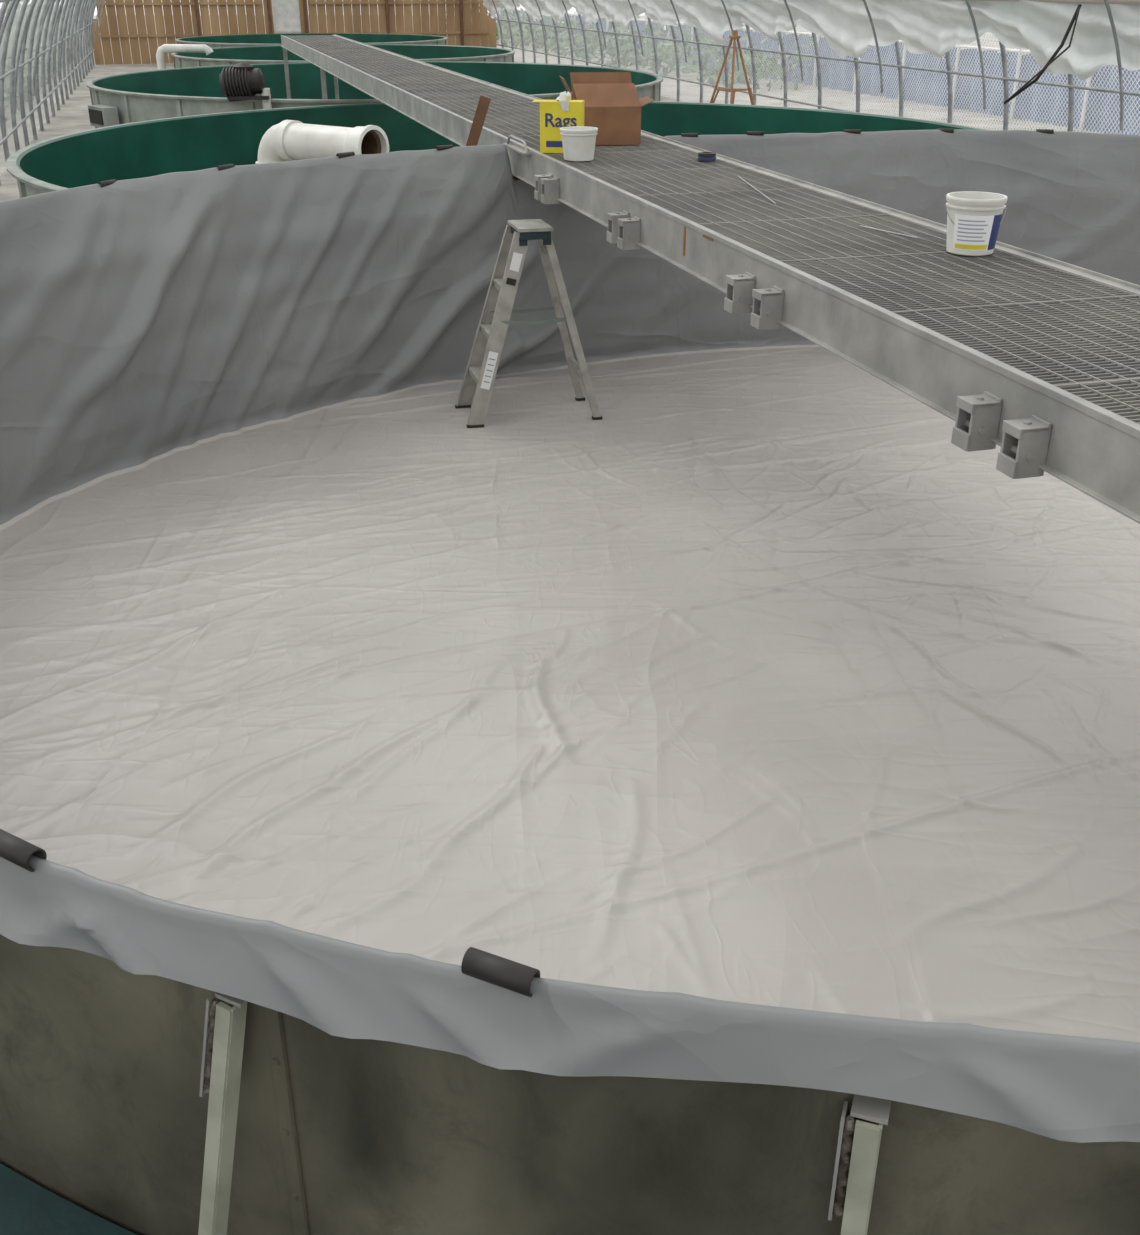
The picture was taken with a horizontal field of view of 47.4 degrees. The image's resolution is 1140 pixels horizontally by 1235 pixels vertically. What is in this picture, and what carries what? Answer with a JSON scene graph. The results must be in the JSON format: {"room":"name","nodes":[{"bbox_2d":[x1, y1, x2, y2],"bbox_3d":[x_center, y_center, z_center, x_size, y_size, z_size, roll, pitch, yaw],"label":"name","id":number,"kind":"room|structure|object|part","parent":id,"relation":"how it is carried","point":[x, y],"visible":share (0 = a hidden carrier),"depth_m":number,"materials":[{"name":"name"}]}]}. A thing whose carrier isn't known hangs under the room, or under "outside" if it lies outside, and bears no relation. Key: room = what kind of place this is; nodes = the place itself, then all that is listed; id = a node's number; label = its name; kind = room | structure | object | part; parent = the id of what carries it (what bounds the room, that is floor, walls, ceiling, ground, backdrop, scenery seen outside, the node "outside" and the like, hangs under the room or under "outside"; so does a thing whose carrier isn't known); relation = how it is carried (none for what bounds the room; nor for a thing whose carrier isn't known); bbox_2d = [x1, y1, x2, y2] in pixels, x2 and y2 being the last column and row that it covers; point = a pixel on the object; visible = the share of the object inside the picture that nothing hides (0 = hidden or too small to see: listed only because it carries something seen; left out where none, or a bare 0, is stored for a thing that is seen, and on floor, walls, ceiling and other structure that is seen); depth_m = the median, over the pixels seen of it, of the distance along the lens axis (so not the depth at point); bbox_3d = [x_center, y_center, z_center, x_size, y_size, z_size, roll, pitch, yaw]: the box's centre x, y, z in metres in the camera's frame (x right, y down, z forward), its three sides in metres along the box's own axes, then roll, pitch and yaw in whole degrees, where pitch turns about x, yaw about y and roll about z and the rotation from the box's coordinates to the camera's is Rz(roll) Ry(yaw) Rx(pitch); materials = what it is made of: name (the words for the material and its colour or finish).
{"room":"fish farm greenhouse","nodes":[
{"label":"fish farm greenhouse","id":0,"kind":"room"},
{"bbox_2d":[92,0,496,64],"bbox_3d":[-9.540,-21.925,45.572,14.188,4.500,0.120,-7,27,-14],"label":"wall","id":1,"kind":"structure","parent":0,"point":[482,33],"depth_m":45.58,"materials":[{"name":"brown wood"}]},
{"bbox_2d":[272,0,300,33],"bbox_3d":[-9.968,-20.889,46.026,1.000,2.200,0.060,-7,27,-14],"label":"door","id":2,"kind":"structure","parent":1,"relation":"in","point":[286,14],"depth_m":45.86,"materials":[{"name":"white plastic"}]},
{"bbox_2d":[0,15,1101,201],"bbox_3d":[0.000,-17.444,41.564,180.000,0.001,150.000,0,26,0],"label":"ground","id":3,"kind":"structure","parent":0,"point":[73,116],"depth_m":31.38,"materials":[{"name":"grey concrete"}]},
{"bbox_2d":[0,0,82,121],"bbox_3d":[-12.244,-10.790,25.550,2.213,2.463,60.298,-7,27,-14],"label":"plastic sheeting","id":4,"kind":"object","parent":3,"relation":"on","point":[9,49],"visible":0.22,"depth_m":34.91,"materials":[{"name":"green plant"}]},
{"bbox_2d":[0,1163,136,1234],"bbox_3d":[-0.173,1.747,1.288,4.420,0.950,4.776,0,26,0],"label":"floor","id":5,"kind":"structure","parent":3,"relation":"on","point":[26,1207],"depth_m":1.95,"materials":[{"name":"teal paint"}]},
{"bbox_2d":[156,44,212,69],"bbox_3d":[-9.555,-13.638,32.410,1.504,1.198,0.223,4,26,9],"label":"pipe","id":6,"kind":"object","parent":3,"relation":"on","point":[165,48],"visible":0.8,"depth_m":32.14,"materials":[{"name":"white plastic"}]},
{"bbox_2d":[219,63,271,108],"bbox_3d":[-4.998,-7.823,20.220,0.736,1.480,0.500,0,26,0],"label":"motor","id":7,"kind":"object","parent":3,"relation":"on","point":[239,82],"visible":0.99,"depth_m":19.86,"materials":[{"name":"black plastic"}]},
{"bbox_2d":[175,33,447,47],"bbox_3d":[-8.200,-18.104,41.797,8.560,0.960,8.560,0,26,0],"label":"tank","id":8,"kind":"object","parent":3,"relation":"on","point":[218,41],"visible":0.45,"depth_m":44.22,"materials":[{"name":"green plastic"}]},
{"bbox_2d":[255,120,388,163],"bbox_3d":[-1.720,-2.542,9.111,1.111,1.769,0.288,19,32,33],"label":"pvc pipe elbow","id":9,"kind":"object","parent":3,"relation":"on","point":[287,140],"visible":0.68,"depth_m":8.66,"materials":[{"name":"white"}]},
{"bbox_2d":[171,44,514,67],"bbox_3d":[-5.800,-14.233,33.895,8.760,0.960,8.760,0,26,0],"label":"tank","id":10,"kind":"object","parent":3,"relation":"on","point":[247,54],"visible":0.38,"depth_m":36.11,"materials":[{"name":"green plastic"}]},
{"bbox_2d":[86,61,662,127],"bbox_3d":[-3.600,-9.922,25.094,10.760,0.960,10.760,0,26,0],"label":"tank","id":11,"kind":"object","parent":3,"relation":"on","point":[139,96],"visible":0.41,"depth_m":27.33,"materials":[{"name":"green plastic"}]},
{"bbox_2d":[87,105,118,126],"bbox_3d":[-7.886,-8.461,21.954,0.260,0.320,0.700,-20,32,-34],"label":"box","id":12,"kind":"object","parent":11,"relation":"attached to","point":[99,115],"visible":0.93,"depth_m":21.75,"materials":[{"name":"plastic"}]},
{"bbox_2d":[6,101,985,197],"bbox_3d":[-0.400,-5.060,15.171,11.360,0.960,11.360,0,26,0],"label":"tank","id":13,"kind":"object","parent":3,"relation":"on","point":[149,148],"visible":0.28,"depth_m":18.04,"materials":[{"name":"green plastic"}]},
{"bbox_2d":[0,934,1139,1234],"bbox_3d":[1.917,-0.790,5.752,10.179,1.581,9.515,0,26,0],"label":"tank","id":14,"kind":"object","parent":3,"relation":"on","point":[147,1104],"visible":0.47,"depth_m":1.60,"materials":[{"name":"metal"}]},
{"bbox_2d":[97,179,116,186],"bbox_3d":[-2.541,-2.385,7.141,0.031,0.029,0.125,10,28,20],"label":"clip","id":15,"kind":"object","parent":14,"relation":"attached to","point":[108,182],"visible":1,"depth_m":7.12,"materials":[{"name":"black plastic"}]},
{"bbox_2d":[216,164,234,170],"bbox_3d":[-2.056,-2.685,7.754,0.031,0.029,0.125,16,30,29],"label":"clip","id":16,"kind":"object","parent":14,"relation":"attached to","point":[221,167],"visible":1,"depth_m":7.74,"materials":[{"name":"black plastic"}]},
{"bbox_2d":[936,128,953,132],"bbox_3d":[2.784,-3.614,9.651,0.125,0.029,0.031,5,27,10],"label":"clip","id":17,"kind":"object","parent":14,"relation":"attached to","point":[941,129],"visible":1,"depth_m":9.64,"materials":[{"name":"black plastic"}]},
{"bbox_2d":[0,0,1139,184],"bbox_3d":[-2.022,-10.181,21.542,14.302,4.553,55.036,-7,27,-14],"label":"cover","id":18,"kind":"object","parent":3,"relation":"on","point":[1107,32],"visible":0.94,"depth_m":21.89,"materials":[{"name":"grey plastic"}]},
{"bbox_2d":[483,0,1139,80],"bbox_3d":[3.486,-11.895,25.917,0.589,1.019,49.000,-7,27,-14],"label":"curtain","id":19,"kind":"object","parent":18,"relation":"hanging from","point":[1107,32],"depth_m":20.43,"materials":[{"name":"white plastic"}]},
{"bbox_2d":[1003,4,1081,103],"bbox_3d":[5.893,-6.956,16.110,0.271,1.173,0.944,-14,29,-26],"label":"strap","id":20,"kind":"object","parent":18,"relation":"hanging from","point":[1054,57],"visible":1,"depth_m":15.95,"materials":[{"name":"black plastic"}]},
{"bbox_2d":[446,8,813,90],"bbox_3d":[-0.192,-23.219,51.649,2.711,1.796,41.200,-7,27,-14],"label":"trees","id":21,"kind":"object","parent":3,"relation":"on","point":[647,28],"visible":0.29,"depth_m":41.16,"materials":[{"name":"green plant"}]},
{"bbox_2d":[281,34,1139,523],"bbox_3d":[-1.445,-5.018,14.280,1.216,1.669,29.239,-7,27,-14],"label":"walkway","id":22,"kind":"object","parent":3,"relation":"on","point":[1033,356],"depth_m":5.00,"materials":[{"name":"metal"}]},
{"bbox_2d":[466,95,490,145],"bbox_3d":[-0.667,-3.425,9.172,0.231,0.485,0.025,0,26,0],"label":"board","id":23,"kind":"object","parent":22,"relation":"attached to","point":[483,105],"visible":0.64,"depth_m":9.13,"materials":[{"name":"brown wood"}]},
{"bbox_3d":[-0.355,-3.173,8.706,0.060,0.078,0.600,-7,27,-14],"label":"walkway grab handle","id":24,"kind":"part","parent":22,"relation":"part of","materials":[{"name":"silver metal"}]},
{"bbox_2d":[532,91,583,152],"bbox_3d":[-0.075,-3.194,8.376,0.320,0.368,0.162,3,26,6],"label":"box","id":25,"kind":"object","parent":22,"relation":"on","point":[563,111],"visible":0.87,"depth_m":8.30,"materials":[{"name":"yellow cardboard"}]},
{"bbox_2d":[560,126,597,160],"bbox_3d":[0.055,-2.932,8.051,0.236,0.185,0.236,0,26,0],"label":"plastic tub","id":26,"kind":"object","parent":22,"relation":"on","point":[578,142],"visible":1,"depth_m":7.98,"materials":[{"name":"white plastic"}]},
{"bbox_2d":[559,72,654,144],"bbox_3d":[0.245,-3.486,8.897,0.611,0.434,0.394,-3,26,-5],"label":"cardboard box","id":27,"kind":"object","parent":22,"relation":"on","point":[612,104],"visible":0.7,"depth_m":8.76,"materials":[{"name":"brown cardboard"}]},
{"bbox_2d":[698,152,715,161],"bbox_3d":[0.848,-2.853,8.048,0.114,0.045,0.114,0,26,0],"label":"tape roll","id":28,"kind":"object","parent":22,"relation":"on","point":[702,156],"visible":1,"depth_m":8.01,"materials":[{"name":"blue plastic"}]},
{"bbox_2d":[738,176,917,238],"bbox_3d":[1.128,-2.060,6.471,0.213,0.007,2.052,-7,27,-14],"label":"rods","id":29,"kind":"object","parent":22,"relation":"on","point":[772,201],"visible":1,"depth_m":5.84,"materials":[{"name":"metal"}]},
{"bbox_2d":[945,191,1007,255],"bbox_3d":[1.642,-1.603,5.295,0.248,0.222,0.240,0,26,0],"label":"pail","id":30,"kind":"object","parent":22,"relation":"on","point":[974,218],"visible":1,"depth_m":5.23,"materials":[{"name":"white plastic"}]},
{"bbox_2d":[710,30,753,104],"bbox_3d":[3.187,-10.359,25.084,1.112,1.766,1.034,0,26,0],"label":"tripod","id":31,"kind":"object","parent":3,"relation":"on","point":[734,37],"visible":0.87,"depth_m":25.07,"materials":[{"name":"brown wood"}]},
{"bbox_2d":[497,9,1139,134],"bbox_3d":[5.635,-17.024,39.092,0.279,1.400,71.040,-7,27,-14],"label":"fence","id":32,"kind":"object","parent":3,"relation":"on","point":[499,12],"visible":0.2,"depth_m":29.03,"materials":[{"name":"metal"}]},
{"bbox_2d":[0,129,1139,1142],"bbox_3d":[1.835,-0.852,5.818,10.057,1.612,9.400,0,26,0],"label":"liner","id":33,"kind":"object","parent":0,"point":[747,708],"visible":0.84,"depth_m":5.54,"materials":[{"name":"grey plastic"}]},
{"bbox_2d":[0,829,46,871],"bbox_3d":[-0.714,0.297,1.668,0.088,0.029,0.031,15,30,28],"label":"clip","id":34,"kind":"object","parent":33,"relation":"on","point":[14,849],"visible":1,"depth_m":1.65,"materials":[{"name":"black plastic"}]},
{"bbox_2d":[336,152,354,157],"bbox_3d":[-1.435,-2.958,8.311,0.031,0.029,0.125,23,34,38],"label":"clip","id":35,"kind":"object","parent":33,"relation":"on","point":[346,154],"visible":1,"depth_m":8.29,"materials":[{"name":"black plastic"}]},
{"bbox_2d":[435,145,453,150],"bbox_3d":[-0.837,-3.135,8.672,0.125,0.029,0.031,-19,32,-33],"label":"clip","id":36,"kind":"object","parent":33,"relation":"on","point":[442,147],"visible":1,"depth_m":8.65,"materials":[{"name":"black plastic"}]},
{"bbox_2d":[461,947,539,996],"bbox_3d":[-0.078,0.398,1.462,0.084,0.033,0.031,11,28,21],"label":"clip","id":37,"kind":"object","parent":33,"relation":"on","point":[502,972],"visible":1,"depth_m":1.45,"materials":[{"name":"black plastic"}]},
{"bbox_2d":[455,219,601,427],"bbox_3d":[-0.282,-1.903,8.390,0.906,1.237,0.483,-6,27,-12],"label":"step ladder","id":38,"kind":"object","parent":33,"relation":"on","point":[483,362],"visible":1,"depth_m":8.30,"materials":[{"name":"grey metal"}]},
{"bbox_2d":[680,133,697,136],"bbox_3d":[0.859,-3.473,9.364,0.125,0.029,0.031,-6,27,-12],"label":"clip","id":39,"kind":"object","parent":33,"relation":"on","point":[681,134],"visible":1,"depth_m":9.35,"materials":[{"name":"black plastic"}]},
{"bbox_2d":[746,131,763,135],"bbox_3d":[1.351,-3.532,9.484,0.125,0.029,0.031,-3,26,-6],"label":"clip","id":40,"kind":"object","parent":33,"relation":"on","point":[758,133],"visible":1,"depth_m":9.47,"materials":[{"name":"black plastic"}]},
{"bbox_2d":[843,129,860,133],"bbox_3d":[2.080,-3.586,9.593,0.125,0.029,0.031,1,26,2],"label":"clip","id":41,"kind":"object","parent":33,"relation":"on","point":[853,131],"visible":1,"depth_m":9.58,"materials":[{"name":"black plastic"}]},
{"bbox_2d":[1036,129,1053,133],"bbox_3d":[3.508,-3.592,9.605,0.125,0.029,0.031,9,27,17],"label":"clip","id":42,"kind":"object","parent":33,"relation":"on","point":[1048,131],"visible":1,"depth_m":9.59,"materials":[{"name":"black plastic"}]}
]}

